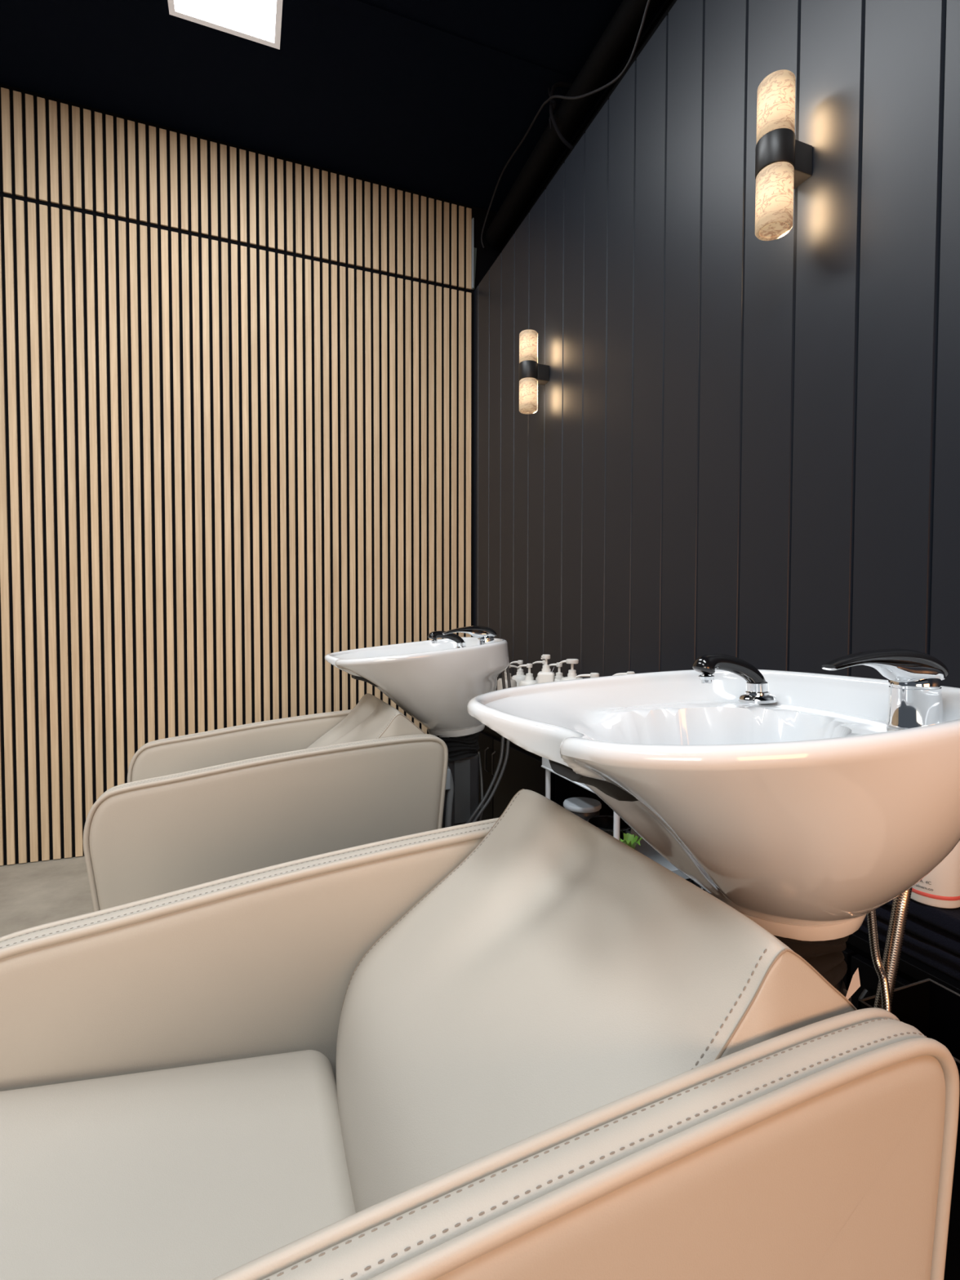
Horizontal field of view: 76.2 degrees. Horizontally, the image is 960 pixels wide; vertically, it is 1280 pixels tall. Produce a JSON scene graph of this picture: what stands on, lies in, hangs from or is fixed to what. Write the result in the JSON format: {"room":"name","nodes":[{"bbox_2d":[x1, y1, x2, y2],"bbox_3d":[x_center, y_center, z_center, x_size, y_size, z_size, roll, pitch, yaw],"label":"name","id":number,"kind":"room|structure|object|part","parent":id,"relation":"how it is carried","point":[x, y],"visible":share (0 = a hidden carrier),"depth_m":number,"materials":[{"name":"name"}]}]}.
{"room":"salon","nodes":[
{"label":"salon","id":0,"kind":"room"},
{"bbox_2d":[0,856,93,937],"bbox_3d":[-0.560,1.033,0.093,4.200,0.050,5.712,-1,2,-21],"label":"floor","id":1,"kind":"structure","parent":0,"point":[33,894],"depth_m":2.27,"materials":[{"name":"grey concrete"}]},
{"bbox_2d":[83,693,448,911],"bbox_3d":[-0.557,0.567,1.699,0.810,0.776,0.565,-1,2,-21],"label":"chair","id":2,"kind":"object","parent":1,"relation":"on","point":[191,810],"visible":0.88,"depth_m":1.44,"materials":[{"name":"beige leather"}]},
{"bbox_3d":[-0.651,0.524,1.939,0.807,0.586,0.047,-1,2,-21],"label":"armrest","id":3,"kind":"part","parent":2,"relation":"part of","materials":[{"name":"beige leather"}]},
{"bbox_3d":[-0.365,0.373,1.766,0.399,0.391,0.461,-1,2,-21],"label":"backrest","id":4,"kind":"part","parent":2,"relation":"part of","materials":[{"name":"beige leather"}]},
{"bbox_2d":[324,625,511,828],"bbox_3d":[-0.174,0.454,1.843,0.539,0.995,0.486,-1,2,-21],"label":"basin","id":5,"kind":"object","parent":1,"relation":"on","point":[434,681],"visible":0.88,"depth_m":1.72,"materials":[{"name":"white ceramic"}]},
{"bbox_3d":[-0.181,0.145,1.830,0.501,0.253,0.486,-7,4,-21],"label":"bowl","id":6,"kind":"part","parent":5,"relation":"part of","materials":[{"name":"white ceramic"}]},
{"bbox_3d":[-0.053,0.449,1.819,0.050,0.188,0.006,-1,2,-21],"label":"plate","id":7,"kind":"part","parent":5,"relation":"part of","materials":[{"name":"grey plastic"}]},
{"bbox_2d":[442,625,496,644],"bbox_3d":[-0.029,0.002,1.765,0.162,0.087,0.053,-1,2,-21],"label":"mixer tap","id":8,"kind":"object","parent":5,"relation":"on","point":[485,635],"depth_m":1.76,"materials":[{"name":"silver metal"}]},
{"bbox_2d":[0,788,959,1279],"bbox_3d":[-0.125,0.605,0.575,0.810,0.776,0.565,-1,2,-21],"label":"chair","id":9,"kind":"object","parent":1,"relation":"on","point":[520,1044],"visible":1,"depth_m":0.53,"materials":[{"name":"beige leather"}]},
{"bbox_3d":[-0.297,0.582,0.508,0.398,0.217,0.472,-1,2,-21],"label":"seat","id":10,"kind":"part","parent":9,"relation":"part of","materials":[{"name":"beige leather"}]},
{"bbox_3d":[-0.220,0.562,0.815,0.807,0.586,0.047,-1,2,-21],"label":"armrest","id":11,"kind":"part","parent":9,"relation":"part of","materials":[{"name":"beige leather"}]},
{"bbox_3d":[0.067,0.410,0.642,0.399,0.391,0.461,-1,2,-21],"label":"backrest","id":12,"kind":"part","parent":9,"relation":"part of","materials":[{"name":"beige leather"}]},
{"bbox_3d":[-0.034,0.578,0.332,0.807,0.586,0.047,-1,2,-21],"label":"armrest","id":13,"kind":"part","parent":9,"relation":"part of","materials":[{"name":"beige leather"}]},
{"bbox_2d":[476,724,613,820],"bbox_3d":[0.161,0.636,2.328,0.281,0.600,0.922,-1,2,-21],"label":"storage cabinet","id":14,"kind":"object","parent":1,"relation":"on","point":[523,769],"visible":0.21,"depth_m":2.11,"materials":[{"name":"black laminate"}]},
{"bbox_3d":[-0.025,0.630,2.500,0.017,0.540,0.449,-1,2,-21],"label":"door","id":15,"kind":"part","parent":14,"relation":"part of","materials":[{"name":"black laminate"}]},
{"bbox_3d":[0.026,0.452,2.308,0.018,0.096,0.008,-1,2,-21],"label":"handle","id":16,"kind":"part","parent":14,"relation":"part of","materials":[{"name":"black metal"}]},
{"bbox_3d":[0.051,0.454,2.242,0.018,0.096,0.008,-1,2,-21],"label":"handle","id":17,"kind":"part","parent":14,"relation":"part of","materials":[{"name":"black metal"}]},
{"bbox_2d":[497,669,506,690],"bbox_3d":[0.101,0.213,2.409,0.066,0.239,0.066,-1,2,-36],"label":"pump bottle","id":18,"kind":"object","parent":14,"relation":"on","point":[499,679],"visible":0.08,"depth_m":2.40,"materials":[{"name":"beige plastic"}]},
{"bbox_2d":[498,663,518,689],"bbox_3d":[0.102,0.213,2.252,0.066,0.249,0.066,-1,2,-26],"label":"pump bottle","id":19,"kind":"object","parent":14,"relation":"on","point":[513,683],"visible":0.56,"depth_m":2.23,"materials":[{"name":"beige plastic"}]},
{"bbox_2d":[510,660,525,686],"bbox_3d":[0.153,0.206,2.329,0.068,0.258,0.068,-1,2,-26],"label":"pump bottle","id":20,"kind":"object","parent":14,"relation":"on","point":[520,676],"visible":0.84,"depth_m":2.31,"materials":[{"name":"white plastic"}]},
{"bbox_3d":[0.138,0.644,2.076,0.017,0.540,0.449,-1,2,-21],"label":"door","id":21,"kind":"part","parent":14,"relation":"part of","materials":[{"name":"black laminate"}]},
{"bbox_2d":[517,663,537,686],"bbox_3d":[0.168,0.211,2.086,0.072,0.263,0.072,-1,2,-26],"label":"pump bottle","id":22,"kind":"object","parent":14,"relation":"on","point":[529,678],"visible":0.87,"depth_m":2.07,"materials":[{"name":"white plastic"}]},
{"bbox_2d":[532,660,545,680],"bbox_3d":[0.238,0.206,2.258,0.069,0.263,0.069,-1,2,-26],"label":"pump bottle","id":23,"kind":"object","parent":14,"relation":"on","point":[542,661],"visible":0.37,"depth_m":2.25,"materials":[{"name":"white plastic"}]},
{"bbox_2d":[537,654,555,683],"bbox_3d":[0.218,0.197,1.987,0.061,0.299,0.054,0,2,9],"label":"pump bottle","id":24,"kind":"object","parent":14,"relation":"on","point":[545,675],"visible":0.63,"depth_m":1.96,"materials":[{"name":"white plastic"}]},
{"bbox_2d":[548,662,563,681],"bbox_3d":[0.266,0.210,2.062,0.060,0.268,0.060,-1,2,-26],"label":"pump bottle","id":25,"kind":"object","parent":14,"relation":"on","point":[558,676],"visible":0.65,"depth_m":2.05,"materials":[{"name":"white plastic"}]},
{"bbox_2d":[559,658,582,680],"bbox_3d":[0.287,0.204,1.921,0.079,0.289,0.076,1,2,19],"label":"pump bottle","id":26,"kind":"object","parent":14,"relation":"on","point":[571,674],"visible":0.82,"depth_m":1.91,"materials":[{"name":"white plastic"}]},
{"bbox_2d":[575,672,599,678],"bbox_3d":[0.310,0.233,1.693,0.077,0.284,0.064,0,2,-16],"label":"pump bottle","id":27,"kind":"object","parent":14,"relation":"on","point":[592,674],"visible":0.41,"depth_m":1.69,"materials":[{"name":"white plastic"}]},
{"bbox_2d":[541,756,702,889],"bbox_3d":[0.389,0.653,1.698,0.302,0.608,0.390,-1,2,-21],"label":"trolley","id":28,"kind":"object","parent":1,"relation":"on","point":[645,848],"visible":0.06,"depth_m":1.70,"materials":[{"name":"white metal"}]},
{"bbox_3d":[0.201,0.646,1.818,0.015,0.543,0.015,-1,2,-21],"label":"post","id":29,"kind":"part","parent":28,"relation":"part of","materials":[{"name":"white metal"}]},
{"bbox_2d":[541,756,593,792],"bbox_3d":[0.388,0.366,1.688,0.293,0.033,0.390,-1,2,-21],"label":"tray","id":30,"kind":"object","parent":28,"relation":"on","point":[545,762],"depth_m":1.77,"materials":[{"name":"white"}]},
{"bbox_2d":[563,796,601,821],"bbox_3d":[0.284,0.522,1.707,0.105,0.142,0.105,-1,2,-21],"label":"storage jar","id":31,"kind":"object","parent":28,"relation":"on","point":[585,808],"visible":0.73,"depth_m":1.68,"materials":[{"name":"grey plastic"}]},
{"bbox_3d":[0.285,0.458,1.705,0.105,0.015,0.105,-1,2,-21],"label":"lid","id":32,"kind":"part","parent":31,"relation":"part of","materials":[{"name":"grey plastic"}]},
{"bbox_2d":[586,815,631,839],"bbox_3d":[0.338,0.536,1.605,0.117,0.120,0.117,-1,2,-21],"label":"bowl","id":33,"kind":"object","parent":28,"relation":"on","point":[605,823],"visible":0.36,"depth_m":1.65,"materials":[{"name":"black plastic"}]},
{"bbox_3d":[0.329,0.657,1.484,0.015,0.543,0.015,-1,2,-21],"label":"post","id":34,"kind":"part","parent":28,"relation":"part of","materials":[{"name":"white"}]},
{"bbox_2d":[612,671,635,675],"bbox_3d":[0.396,0.230,1.623,0.067,0.294,0.067,-1,2,-26],"label":"pump bottle","id":35,"kind":"object","parent":28,"relation":"on","point":[628,672],"visible":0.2,"depth_m":1.62,"materials":[{"name":"white plastic"}]},
{"bbox_2d":[612,832,643,848],"bbox_3d":[0.371,0.543,1.514,0.068,0.112,0.078,-1,2,-21],"label":"potted plant","id":36,"kind":"object","parent":28,"relation":"on","point":[630,840],"visible":0.16,"depth_m":1.52,"materials":[{"name":"green plant"}]},
{"bbox_2d":[631,827,690,879],"bbox_3d":[0.388,0.584,1.696,0.293,0.033,0.390,-1,2,-21],"label":"tray","id":37,"kind":"object","parent":28,"relation":"on","point":[645,848],"depth_m":1.69,"materials":[{"name":"white"}]},
{"bbox_2d":[466,648,959,1013],"bbox_3d":[0.289,0.497,0.731,0.557,0.982,0.486,-1,2,-21],"label":"basin","id":38,"kind":"object","parent":1,"relation":"on","point":[806,804],"visible":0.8,"depth_m":0.60,"materials":[{"name":"white ceramic"}]},
{"bbox_2d":[822,648,948,728],"bbox_3d":[0.428,0.053,0.651,0.161,0.087,0.053,-1,2,-21],"label":"mixer tap","id":39,"kind":"object","parent":38,"relation":"on","point":[916,696],"depth_m":0.65,"materials":[{"name":"silver metal"}]},
{"bbox_2d":[702,888,959,1009],"bbox_3d":[0.690,0.734,1.050,0.211,0.490,0.712,-1,2,-21],"label":"storage cabinet","id":40,"kind":"object","parent":1,"relation":"on","point":[857,953],"visible":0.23,"depth_m":0.98,"materials":[{"name":"black laminate"}]},
{"bbox_3d":[0.555,0.729,1.186,0.017,0.430,0.344,-1,2,-21],"label":"door","id":41,"kind":"part","parent":40,"relation":"part of","materials":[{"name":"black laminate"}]},
{"bbox_3d":[0.612,0.606,0.979,0.018,0.096,0.008,-1,2,-21],"label":"handle","id":42,"kind":"part","parent":40,"relation":"part of","materials":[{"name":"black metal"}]},
{"bbox_3d":[0.680,0.740,0.859,0.017,0.430,0.344,-1,2,-21],"label":"door","id":43,"kind":"part","parent":40,"relation":"part of","materials":[{"name":"black laminate"}]},
{"bbox_2d":[857,913,959,981],"bbox_3d":[0.743,0.474,0.966,0.162,0.034,0.400,-1,2,-21],"label":"folded towel","id":44,"kind":"object","parent":40,"relation":"on","point":[947,962],"visible":0.11,"depth_m":0.93,"materials":[{"name":"black fabric"}]},
{"bbox_2d":[875,903,959,955],"bbox_3d":[0.744,0.443,0.960,0.154,0.026,0.370,-1,2,-21],"label":"folded towel","id":45,"kind":"object","parent":44,"relation":"on","point":[939,936],"visible":0.08,"depth_m":0.93,"materials":[{"name":"black fabric"}]},
{"bbox_2d":[885,897,959,937],"bbox_3d":[0.744,0.415,0.959,0.153,0.024,0.350,-1,2,-21],"label":"folded towel","id":46,"kind":"object","parent":45,"relation":"on","point":[947,919],"visible":0.07,"depth_m":0.92,"materials":[{"name":"black fabric"}]},
{"bbox_2d":[910,840,959,908],"bbox_3d":[0.708,0.297,0.955,0.077,0.214,0.077,-1,2,-21],"label":"bottle","id":47,"kind":"object","parent":46,"relation":"on","point":[940,888],"visible":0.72,"depth_m":0.92,"materials":[{"name":"white plastic"}]},
{"bbox_2d":[857,977,959,1279],"bbox_3d":[0.612,0.738,0.774,0.142,0.499,0.190,-1,2,-21],"label":"crate","id":48,"kind":"object","parent":1,"relation":"on","point":[928,1006],"visible":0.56,"depth_m":0.85,"materials":[{"name":"black laminate"}]},
{"bbox_2d":[0,84,519,866],"bbox_3d":[-1.565,-0.647,2.664,4.200,3.137,0.090,-1,2,-21],"label":"wall","id":49,"kind":"structure","parent":0,"point":[486,257],"depth_m":2.95,"materials":[{"name":"black paint"}]},
{"bbox_2d":[0,196,471,865],"bbox_3d":[-1.761,-0.423,2.542,3.675,2.689,0.010,-1,2,-21],"label":"wall panel","id":50,"kind":"object","parent":49,"relation":"attached to","point":[226,470],"visible":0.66,"depth_m":2.72,"materials":[{"name":"brown wood"}]},
{"bbox_2d":[0,87,471,289],"bbox_3d":[-1.758,-1.989,2.491,3.675,0.403,0.010,-1,2,-21],"label":"wall panel","id":51,"kind":"object","parent":49,"relation":"attached to","point":[61,153],"visible":1,"depth_m":2.72,"materials":[{"name":"brown wood"}]},
{"bbox_2d":[472,247,476,289],"bbox_3d":[-0.028,-1.913,3.158,0.020,0.210,0.009,-1,2,-21],"label":"trim","id":52,"kind":"structure","parent":49,"relation":"attached to","point":[474,248],"depth_m":3.15,"materials":[{"name":"grey metal"}]},
{"bbox_2d":[0,0,666,218],"bbox_3d":[-0.555,-2.152,-0.011,4.200,0.050,5.712,-1,2,-21],"label":"ceiling","id":53,"kind":"structure","parent":0,"point":[344,91],"depth_m":2.41,"materials":[{"name":"black paint"}]},
{"bbox_2d":[167,0,282,49],"bbox_3d":[-0.699,-2.176,1.647,0.367,0.012,1.200,-1,2,-21],"label":"recessed light","id":54,"kind":"object","parent":53,"relation":"in","point":[260,21],"visible":1,"depth_m":2.15,"materials":[{"name":"white plastic"}]},
{"bbox_2d":[316,0,576,89],"bbox_3d":[-1.368,-2.183,1.760,3.850,0.007,0.050,-1,2,-21],"label":"ceiling beam","id":55,"kind":"structure","parent":53,"relation":"attached to","point":[362,8],"depth_m":2.24,"materials":[{"name":"black metal"}]},
{"bbox_2d":[485,0,662,247],"bbox_3d":[0.817,-2.002,1.186,0.105,0.128,4.152,-1,2,-21],"label":"pipe","id":56,"kind":"object","parent":53,"relation":"hanging from","point":[621,32],"visible":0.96,"depth_m":2.32,"materials":[{"name":"black metal"}]},
{"bbox_2d":[511,0,671,233],"bbox_3d":[0.962,-2.044,1.240,0.115,0.138,4.152,-1,2,-21],"label":"pipe","id":57,"kind":"object","parent":53,"relation":"hanging from","point":[658,15],"visible":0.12,"depth_m":2.39,"materials":[{"name":"black metal"}]},
{"bbox_2d":[473,0,959,888],"bbox_3d":[0.988,-0.361,0.593,0.030,2.710,5.621,-1,2,-21],"label":"wall","id":58,"kind":"structure","parent":0,"point":[737,443],"depth_m":1.49,"materials":[{"name":"black wood"}]},
{"bbox_2d":[471,217,473,289],"bbox_3d":[-0.038,-1.982,3.145,0.005,0.350,0.020,-1,2,-21],"label":"trim","id":59,"kind":"structure","parent":58,"relation":"attached to","point":[473,218],"depth_m":3.14,"materials":[{"name":"black metal"}]},
{"bbox_2d":[518,329,549,413],"bbox_3d":[0.209,-1.044,2.398,0.117,0.300,0.075,-1,2,-21],"label":"wall sconce","id":60,"kind":"object","parent":58,"relation":"attached to","point":[532,374],"visible":1,"depth_m":2.36,"materials":[{"name":"beige"}]},
{"bbox_3d":[0.189,-0.953,2.393,0.072,0.119,0.072,-1,2,-21],"label":"lamp shade","id":61,"kind":"part","parent":60,"relation":"part of","materials":[{"name":"beige"}]},
{"bbox_3d":[0.189,-1.134,2.387,0.072,0.119,0.072,-1,2,-21],"label":"lamp shade","id":62,"kind":"part","parent":60,"relation":"part of","materials":[{"name":"beige"}]},
{"bbox_2d":[755,69,812,240],"bbox_3d":[0.635,-1.007,1.287,0.117,0.300,0.075,-1,2,-21],"label":"wall sconce","id":63,"kind":"object","parent":58,"relation":"attached to","point":[783,162],"visible":1,"depth_m":1.25,"materials":[{"name":"beige stone"}]},
{"bbox_3d":[0.616,-0.916,1.282,0.072,0.119,0.072,-1,2,-21],"label":"lamp shade","id":64,"kind":"part","parent":63,"relation":"part of","materials":[{"name":"beige stone"}]},
{"bbox_3d":[0.616,-1.097,1.276,0.072,0.119,0.072,-1,2,-21],"label":"lamp shade","id":65,"kind":"part","parent":63,"relation":"part of","materials":[{"name":"beige stone"}]},
{"bbox_3d":[1.310,-1.907,0.665,0.040,0.477,5.622,-1,2,-21],"label":"wall","id":66,"kind":"structure","parent":0,"visible":0},
{"bbox_2d":[502,0,676,250],"bbox_3d":[0.899,-1.943,1.219,0.095,0.112,4.152,-1,2,-21],"label":"pipe","id":67,"kind":"object","parent":66,"relation":"attached to","point":[665,12],"visible":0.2,"depth_m":2.26,"materials":[{"name":"black metal"}]},
{"bbox_2d":[547,81,602,150],"bbox_3d":[0.422,-2.054,2.435,0.332,0.262,0.036,-1,2,-21],"label":"strap","id":68,"kind":"object","parent":67,"relation":"attached to","point":[553,104],"visible":0.5,"depth_m":2.38,"materials":[{"name":"black"}]},
{"bbox_2d":[480,0,650,248],"bbox_3d":[0.374,-1.992,2.118,0.060,0.380,2.208,-1,2,-20],"label":"cable","id":69,"kind":"object","parent":68,"relation":"hanging from","point":[622,73],"visible":1,"depth_m":2.23,"materials":[{"name":"black plastic"}]}
]}

